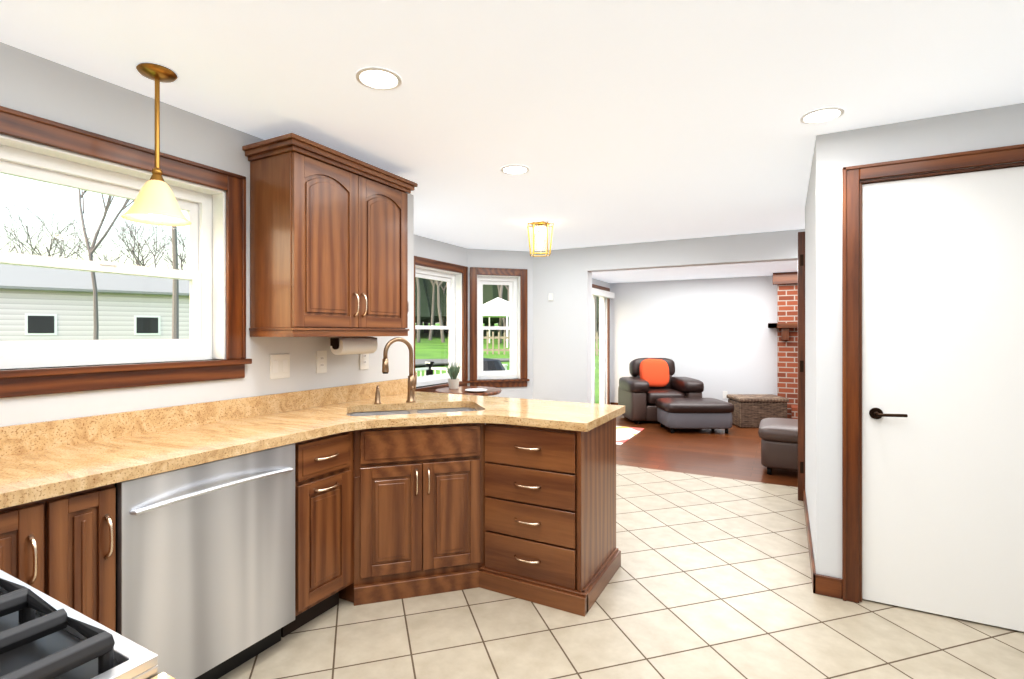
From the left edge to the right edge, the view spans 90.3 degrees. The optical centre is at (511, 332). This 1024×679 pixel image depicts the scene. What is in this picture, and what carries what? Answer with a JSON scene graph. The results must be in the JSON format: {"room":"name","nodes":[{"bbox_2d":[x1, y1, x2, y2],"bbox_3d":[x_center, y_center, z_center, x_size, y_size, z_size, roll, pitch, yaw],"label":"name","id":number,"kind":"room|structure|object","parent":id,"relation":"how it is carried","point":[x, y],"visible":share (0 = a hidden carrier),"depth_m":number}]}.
{"room":"kitchen","nodes":[
{"label":"kitchen","id":0,"kind":"room"},
{"bbox_2d":[151,672,174,678],"bbox_3d":[0.152,0.395,-0.071,1.707,0.140,0.692,0,0,28],"label":"countertop","id":1,"kind":"structure","parent":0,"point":[163,675],"depth_m":0.63},
{"bbox_2d":[0,42,413,426],"bbox_3d":[-1.564,0.160,2.320,0.150,2.340,3.290,0,0,28],"label":"wall","id":2,"kind":"structure","parent":0,"point":[35,85],"depth_m":2.24},
{"bbox_2d":[0,145,211,368],"bbox_3d":[-1.700,-0.274,2.135,0.075,0.808,0.871,0,0,28],"label":"kitchen window","id":3,"kind":"structure","parent":2,"relation":"in","point":[197,207],"depth_m":2.14},
{"bbox_2d":[0,106,251,397],"bbox_3d":[-1.625,-0.278,2.095,0.135,1.005,1.115,0,0,28],"label":"trim","id":4,"kind":"structure","parent":2,"relation":"attached to","point":[16,124],"depth_m":2.21},
{"bbox_2d":[270,354,289,378],"bbox_3d":[-1.248,0.180,2.740,0.008,0.130,0.120,0,0,28],"label":"light switch","id":5,"kind":"object","parent":2,"relation":"attached to","point":[279,365],"visible":1,"depth_m":2.73},
{"bbox_2d":[316,351,326,372],"bbox_3d":[-1.116,0.170,2.985,0.008,0.130,0.075,0,0,28],"label":"electrical outlet","id":6,"kind":"object","parent":2,"relation":"attached to","point":[321,361],"visible":1,"depth_m":2.98},
{"bbox_2d":[242,133,417,336],"bbox_3d":[-0.968,-0.458,2.875,0.368,0.955,0.937,0,0,28],"label":"upper cabinet","id":7,"kind":"object","parent":2,"relation":"attached to","point":[328,242],"visible":1,"depth_m":2.59},
{"bbox_2d":[330,337,377,354],"bbox_3d":[-0.941,0.075,3.047,0.104,0.104,0.316,0,0,28],"label":"paper towel holder","id":8,"kind":"object","parent":7,"relation":"attached to","point":[349,345],"visible":1,"depth_m":2.98},
{"bbox_2d":[360,353,368,369],"bbox_3d":[-0.953,0.170,3.289,0.008,0.130,0.075,0,0,28],"label":"electrical outlet","id":9,"kind":"object","parent":2,"relation":"attached to","point":[364,361],"visible":0.85,"depth_m":3.29},
{"bbox_2d":[414,234,466,387],"bbox_3d":[-0.887,0.160,5.591,0.150,2.340,1.335,0,0,28],"label":"wall","id":10,"kind":"structure","parent":0,"point":[429,248],"depth_m":5.60},
{"bbox_2d":[415,268,454,386],"bbox_3d":[-0.891,-0.059,5.653,0.075,1.258,0.856,0,0,28],"label":"window","id":11,"kind":"structure","parent":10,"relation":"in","point":[449,279],"depth_m":5.84},
{"bbox_2d":[414,256,469,392],"bbox_3d":[-0.816,-0.060,5.613,0.135,1.450,1.090,0,0,28],"label":"trim","id":12,"kind":"structure","parent":10,"relation":"attached to","point":[461,316],"depth_m":5.99},
{"bbox_2d":[467,248,532,398],"bbox_3d":[-0.188,0.160,6.274,0.887,2.340,0.150,0,0,-17],"label":"wall","id":13,"kind":"structure","parent":0,"point":[489,258],"depth_m":6.26},
{"bbox_2d":[478,277,516,379],"bbox_3d":[-0.192,-0.059,6.306,0.526,1.258,0.075,0,0,-17],"label":"window bay","id":14,"kind":"object","parent":13,"relation":"in","point":[511,373],"visible":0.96,"depth_m":6.31},
{"bbox_2d":[468,267,528,387],"bbox_3d":[-0.167,-0.060,6.225,0.760,1.450,0.135,0,0,-17],"label":"trim","id":15,"kind":"structure","parent":13,"relation":"attached to","point":[520,275],"depth_m":6.21},
{"bbox_2d":[0,0,1023,251],"bbox_3d":[0.630,-1.060,2.709,5.550,0.100,6.350,0,0,28],"label":"ceiling","id":16,"kind":"structure","parent":0,"point":[610,122],"depth_m":2.07},
{"bbox_2d":[121,63,190,225],"bbox_3d":[-1.370,-0.721,1.966,0.224,0.578,0.224,0,0,28],"label":"light","id":17,"kind":"object","parent":16,"relation":"hanging from","point":[155,202],"visible":1,"depth_m":1.95},
{"bbox_2d":[356,67,401,89],"bbox_3d":[-0.528,-1.006,2.019,0.178,0.007,0.178,0,0,28],"label":"recessed light","id":18,"kind":"object","parent":16,"relation":"in","point":[381,78],"visible":1,"depth_m":2.02},
{"bbox_2d":[501,165,528,174],"bbox_3d":[0.019,-1.006,3.145,0.178,0.007,0.178,0,0,28],"label":"recessed light","id":19,"kind":"object","parent":16,"relation":"in","point":[512,169],"visible":1,"depth_m":3.14},
{"bbox_2d":[527,221,553,256],"bbox_3d":[0.260,-0.863,4.694,0.238,0.294,0.238,0,0,0],"label":"light","id":20,"kind":"object","parent":16,"relation":"attached to","point":[539,236],"visible":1,"depth_m":4.67},
{"bbox_2d":[800,107,844,123],"bbox_3d":[1.437,-1.006,2.361,0.178,0.007,0.178,0,0,28],"label":"recessed light","id":21,"kind":"object","parent":16,"relation":"in","point":[822,115],"visible":1,"depth_m":2.36},
{"bbox_2d":[592,278,609,403],"bbox_3d":[1.024,0.160,7.843,0.150,2.340,3.070,0,0,28],"label":"wall","id":22,"kind":"structure","parent":0,"point":[601,283],"depth_m":8.88},
{"bbox_2d":[592,295,604,403],"bbox_3d":[1.338,0.315,8.417,0.060,2.030,1.100,0,0,28],"label":"sliding door","id":23,"kind":"structure","parent":22,"relation":"in","point":[602,354],"depth_m":8.80},
{"bbox_2d":[592,284,614,403],"bbox_3d":[1.440,0.275,8.352,0.099,2.110,1.320,0,0,28],"label":"door frame","id":24,"kind":"structure","parent":22,"relation":"attached to","point":[601,291],"depth_m":8.87},
{"bbox_2d":[219,465,1023,678],"bbox_3d":[0.424,1.380,2.377,5.400,0.100,5.470,0,0,28],"label":"floor","id":25,"kind":"structure","parent":0,"point":[711,578],"depth_m":2.31},
{"bbox_2d":[0,492,75,609],"bbox_3d":[-1.621,0.898,1.466,0.546,0.864,0.350,0,0,28],"label":"base cabinet","id":26,"kind":"object","parent":25,"relation":"on","point":[38,538],"depth_m":1.45},
{"bbox_2d":[0,570,157,678],"bbox_3d":[-0.931,0.847,0.528,0.760,0.965,0.670,0,0,28],"label":"range","id":27,"kind":"object","parent":25,"relation":"on","point":[43,635],"visible":1,"depth_m":0.64},
{"bbox_2d":[76,483,115,631],"bbox_3d":[-1.535,0.898,1.627,0.546,0.864,0.236,0,0,28],"label":"base cabinet","id":28,"kind":"object","parent":25,"relation":"on","point":[95,507],"depth_m":1.56},
{"bbox_2d":[115,443,294,678],"bbox_3d":[-1.282,0.899,1.999,0.590,0.861,0.646,0,0,28],"label":"dishwasher","id":29,"kind":"object","parent":25,"relation":"on","point":[205,570],"visible":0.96,"depth_m":1.85},
{"bbox_2d":[281,429,363,636],"bbox_3d":[-1.049,0.898,2.478,0.598,0.864,0.407,0,0,28],"label":"base cabinet","id":30,"kind":"object","parent":25,"relation":"on","point":[329,470],"depth_m":2.35},
{"bbox_2d":[364,423,479,603],"bbox_3d":[-0.561,0.898,2.968,0.995,0.864,1.020,0,0,28],"label":"base cabinet","id":31,"kind":"object","parent":25,"relation":"on","point":[422,483],"depth_m":2.58},
{"bbox_2d":[435,386,500,395],"bbox_3d":[-0.452,0.960,5.292,0.690,0.740,0.690,0,0,28],"label":"bistro table","id":32,"kind":"object","parent":25,"relation":"on","point":[490,391],"visible":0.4,"depth_m":5.16},
{"bbox_2d":[445,362,460,388],"bbox_3d":[-0.612,0.444,5.406,0.171,0.289,0.193,0,0,28],"label":"plant pot","id":33,"kind":"object","parent":32,"relation":"on","point":[453,371],"visible":1,"depth_m":5.37},
{"bbox_2d":[465,388,486,391],"bbox_3d":[-0.359,0.579,5.106,0.230,0.020,0.230,0,0,28],"label":"plate","id":34,"kind":"object","parent":32,"relation":"on","point":[476,390],"visible":1,"depth_m":5.15},
{"bbox_2d":[480,418,619,615],"bbox_3d":[0.189,0.898,2.791,0.597,0.864,0.623,0,0,28],"label":"base cabinet","id":35,"kind":"object","parent":25,"relation":"on","point":[527,513],"depth_m":2.55},
{"bbox_2d":[0,377,523,508],"bbox_3d":[-1.074,0.495,2.051,0.960,0.340,3.271,0,0,28],"label":"countertop","id":36,"kind":"structure","parent":35,"relation":"on","point":[46,459],"depth_m":2.09},
{"bbox_2d":[374,386,380,403],"bbox_3d":[-0.801,0.369,3.039,0.076,0.110,0.076,0,0,28],"label":"soap dispenser","id":37,"kind":"object","parent":36,"relation":"on","point":[377,397],"visible":1,"depth_m":3.05},
{"bbox_2d":[382,337,416,401],"bbox_3d":[-0.665,0.226,3.078,0.150,0.398,0.207,0,0,28],"label":"faucet","id":38,"kind":"object","parent":36,"relation":"on","point":[412,382],"visible":1,"depth_m":3.11},
{"bbox_2d":[468,399,624,431],"bbox_3d":[0.057,0.545,2.874,0.976,0.240,0.751,0,0,28],"label":"countertop","id":39,"kind":"structure","parent":35,"relation":"on","point":[574,416],"depth_m":2.65},
{"bbox_2d":[533,229,804,402],"bbox_3d":[2.307,0.160,5.321,4.765,2.340,0.160,0,0,28],"label":"wall","id":40,"kind":"structure","parent":0,"point":[562,345],"depth_m":6.04},
{"bbox_2d":[548,293,552,300],"bbox_3d":[0.473,-0.435,6.202,0.060,0.090,0.019,0,0,28],"label":"wall switch","id":41,"kind":"object","parent":40,"relation":"attached to","point":[550,296],"visible":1,"depth_m":6.19},
{"bbox_2d":[610,276,776,402],"bbox_3d":[3.754,0.160,8.035,4.780,2.340,0.150,0,0,28],"label":"wall","id":42,"kind":"structure","parent":0,"point":[717,337],"depth_m":8.28},
{"bbox_2d":[592,260,797,282],"bbox_3d":[3.126,-0.995,6.726,4.950,0.230,3.090,0,0,28],"label":"ceiling","id":43,"kind":"structure","parent":0,"point":[716,271],"depth_m":7.43},
{"bbox_2d":[616,415,797,486],"bbox_3d":[2.632,1.380,6.492,5.400,0.100,3.870,0,0,28],"label":"floor","id":44,"kind":"structure","parent":0,"point":[734,452],"depth_m":5.66},
{"bbox_2d":[616,426,643,444],"bbox_3d":[1.142,1.324,6.741,0.940,0.012,1.160,0,0,28],"label":"rug","id":45,"kind":"object","parent":44,"relation":"on","point":[624,434],"visible":0.38,"depth_m":6.67},
{"bbox_2d":[618,358,703,423],"bbox_3d":[2.243,0.863,7.814,1.110,0.935,0.970,0,0,-2],"label":"leather armchair","id":46,"kind":"object","parent":44,"relation":"on","point":[646,385],"visible":0.88,"depth_m":7.55},
{"bbox_2d":[655,398,733,432],"bbox_3d":[2.487,1.120,6.984,0.920,0.420,0.660,0,0,0],"label":"ottoman","id":47,"kind":"object","parent":44,"relation":"on","point":[692,413],"visible":1,"depth_m":6.68},
{"bbox_2d":[726,394,788,427],"bbox_3d":[3.521,1.120,7.326,0.690,0.420,0.470,0,0,0],"label":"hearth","id":48,"kind":"object","parent":44,"relation":"on","point":[751,410],"visible":0.75,"depth_m":7.11},
{"bbox_2d":[758,418,797,474],"bbox_3d":[2.807,1.095,4.872,0.800,0.470,0.700,0,0,28],"label":"ottoman","id":49,"kind":"object","parent":44,"relation":"on","point":[779,442],"visible":0.44,"depth_m":4.70},
{"bbox_2d":[768,272,797,418],"bbox_3d":[4.737,0.226,7.064,2.110,2.209,0.628,0,0,28],"label":"brick fireplace","id":50,"kind":"object","parent":44,"relation":"on","point":[786,324],"visible":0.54,"depth_m":7.41},
{"bbox_2d":[805,146,814,561],"bbox_3d":[2.006,0.160,3.316,0.120,2.340,1.440,0,0,28],"label":"wall","id":51,"kind":"structure","parent":0,"point":[810,348],"depth_m":2.96},
{"bbox_2d":[798,232,804,500],"bbox_3d":[2.379,0.265,4.043,0.190,2.130,0.106,0,0,28],"label":"trim","id":52,"kind":"structure","parent":51,"relation":"attached to","point":[801,361],"depth_m":4.03},
{"bbox_2d":[803,489,818,593],"bbox_3d":[1.924,1.280,3.307,0.013,0.100,1.614,0,0,28],"label":"baseboard","id":53,"kind":"structure","parent":51,"relation":"attached to","point":[815,577],"depth_m":2.88},
{"bbox_2d":[815,103,1023,578],"bbox_3d":[2.360,0.160,2.241,1.760,2.340,0.120,0,0,28],"label":"wall","id":54,"kind":"structure","parent":0,"point":[980,129],"depth_m":2.56},
{"bbox_2d":[842,144,1023,602],"bbox_3d":[2.101,0.254,2.364,0.964,2.152,0.148,0,0,28],"label":"door frame","id":55,"kind":"structure","parent":54,"relation":"attached to","point":[852,176],"depth_m":2.51},
{"bbox_2d":[862,166,1023,631],"bbox_3d":[2.082,0.292,2.329,0.796,2.059,0.097,0,0,28],"label":"pantry door","id":56,"kind":"structure","parent":54,"relation":"in","point":[943,395],"depth_m":2.38},
{"label":"outside","id":57,"kind":"structure","parent":0,"visible":0},
{"bbox_2d":[415,358,509,364],"bbox_3d":[-16.110,1.250,20.407,44.000,0.050,16.000,0,0,-38],"label":"gravel","id":58,"kind":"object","parent":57,"point":[423,361],"depth_m":22.56},
{"bbox_2d":[415,323,598,403],"bbox_3d":[-6.269,0.116,47.596,171.249,3.729,157.957,0,0,28],"label":"lawn","id":59,"kind":"structure","parent":57,"point":[422,353],"depth_m":28.97},
{"bbox_2d":[0,189,186,339],"bbox_3d":[-22.415,-5.866,30.634,44.226,15.080,29.751,0,0,28],"label":"bare trees","id":60,"kind":"object","parent":59,"relation":"on","point":[175,296],"depth_m":35.54},
{"bbox_2d":[0,264,189,340],"bbox_3d":[-22.306,-1.237,28.256,22.800,4.900,8.800,0,0,-38],"label":"house","id":61,"kind":"structure","parent":59,"relation":"on","point":[117,303],"depth_m":24.80},
{"bbox_2d":[415,362,507,375],"bbox_3d":[-1.633,1.190,7.004,3.700,1.180,6.400,0,0,28],"label":"deck railing","id":62,"kind":"object","parent":59,"relation":"on","point":[429,369],"depth_m":10.44},
{"bbox_2d":[483,358,504,370],"bbox_3d":[-0.519,1.030,9.187,0.800,1.159,0.800,0,0,28],"label":"outdoor grill","id":63,"kind":"object","parent":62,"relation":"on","point":[496,366],"depth_m":8.92},
{"bbox_2d":[483,297,508,347],"bbox_3d":[-0.943,-0.721,33.987,4.600,3.300,4.600,0,0,28],"label":"canopy tent","id":64,"kind":"object","parent":59,"relation":"on","point":[502,308],"depth_m":32.54},
{"bbox_2d":[483,332,598,355],"bbox_3d":[2.049,0.597,26.551,9.190,1.330,0.080,0,0,4],"label":"fence","id":65,"kind":"object","parent":59,"relation":"on","point":[493,337],"depth_m":26.74},
{"bbox_2d":[415,277,598,342],"bbox_3d":[-4.047,-7.925,51.328,44.502,18.024,42.100,0,0,28],"label":"trees","id":66,"kind":"object","parent":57,"point":[489,294],"depth_m":41.42}
]}

